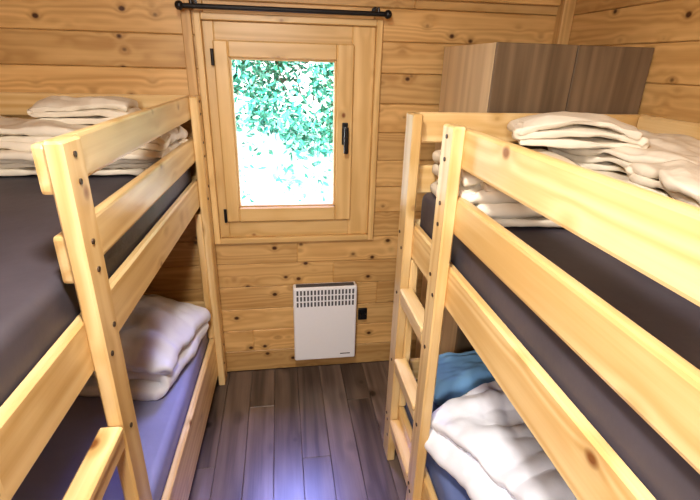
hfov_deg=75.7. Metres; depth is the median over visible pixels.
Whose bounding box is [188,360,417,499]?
floor
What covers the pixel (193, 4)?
curtain rod
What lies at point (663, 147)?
folded blanket
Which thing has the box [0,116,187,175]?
folded blanket
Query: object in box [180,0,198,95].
trim
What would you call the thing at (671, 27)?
wall
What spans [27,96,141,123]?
folded towel
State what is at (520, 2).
trim
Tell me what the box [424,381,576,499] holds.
duvet
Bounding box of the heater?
[293,281,356,359]
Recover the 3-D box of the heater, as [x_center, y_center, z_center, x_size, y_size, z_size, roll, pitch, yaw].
[-0.138,0.383,2.445,0.334,0.448,0.085,-2,23,-8]
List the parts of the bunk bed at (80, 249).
mattress, mattress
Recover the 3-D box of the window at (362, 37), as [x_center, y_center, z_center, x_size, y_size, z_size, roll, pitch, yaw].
[-0.268,-0.531,2.125,0.734,0.959,0.078,-2,23,-8]
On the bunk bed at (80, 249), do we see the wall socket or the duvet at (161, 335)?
the duvet at (161, 335)
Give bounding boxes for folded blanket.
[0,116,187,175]
[430,149,580,227]
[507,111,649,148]
[547,129,699,181]
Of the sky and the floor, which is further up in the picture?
the sky
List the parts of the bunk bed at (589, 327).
ladder post, mattress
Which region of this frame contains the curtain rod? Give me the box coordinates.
[174,0,391,18]
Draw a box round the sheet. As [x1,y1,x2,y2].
[625,159,699,207]
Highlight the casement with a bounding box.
[210,39,354,222]
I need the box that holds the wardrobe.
[415,42,654,357]
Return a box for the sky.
[234,60,333,202]
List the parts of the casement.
handle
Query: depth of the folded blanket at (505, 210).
1.19 m
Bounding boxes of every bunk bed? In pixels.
[0,92,226,499]
[383,112,699,499]
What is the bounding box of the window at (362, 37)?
[201,20,375,236]
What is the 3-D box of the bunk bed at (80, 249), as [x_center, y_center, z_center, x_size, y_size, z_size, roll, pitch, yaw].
[-0.992,0.405,1.254,0.904,1.484,2.000,-1,23,-7]
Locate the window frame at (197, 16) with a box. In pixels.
[193,12,383,243]
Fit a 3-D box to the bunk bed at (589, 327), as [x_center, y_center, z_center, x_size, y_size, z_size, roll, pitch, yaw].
[0.759,0.583,0.940,0.904,1.484,2.000,-2,23,-8]
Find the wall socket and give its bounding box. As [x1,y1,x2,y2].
[358,308,366,319]
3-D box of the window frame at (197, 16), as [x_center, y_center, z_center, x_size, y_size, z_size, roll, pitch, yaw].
[-0.261,-0.514,2.083,0.790,1.015,0.030,-2,23,-8]
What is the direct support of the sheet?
on the bunk bed at (589, 327)
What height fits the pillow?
0.193 m
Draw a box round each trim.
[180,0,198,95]
[438,0,560,5]
[552,0,576,44]
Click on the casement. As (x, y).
(341, 55)
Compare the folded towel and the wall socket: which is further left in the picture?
the folded towel
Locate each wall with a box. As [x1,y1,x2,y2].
[0,0,557,371]
[568,0,699,122]
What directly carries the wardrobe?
on the floor
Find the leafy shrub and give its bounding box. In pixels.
[232,60,333,201]
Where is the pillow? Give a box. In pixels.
[434,350,495,405]
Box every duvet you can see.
[79,294,210,400]
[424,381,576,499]
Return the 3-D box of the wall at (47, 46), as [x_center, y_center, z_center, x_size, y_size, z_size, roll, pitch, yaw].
[-0.402,-0.364,2.216,2.770,2.200,0.140,-2,23,-8]

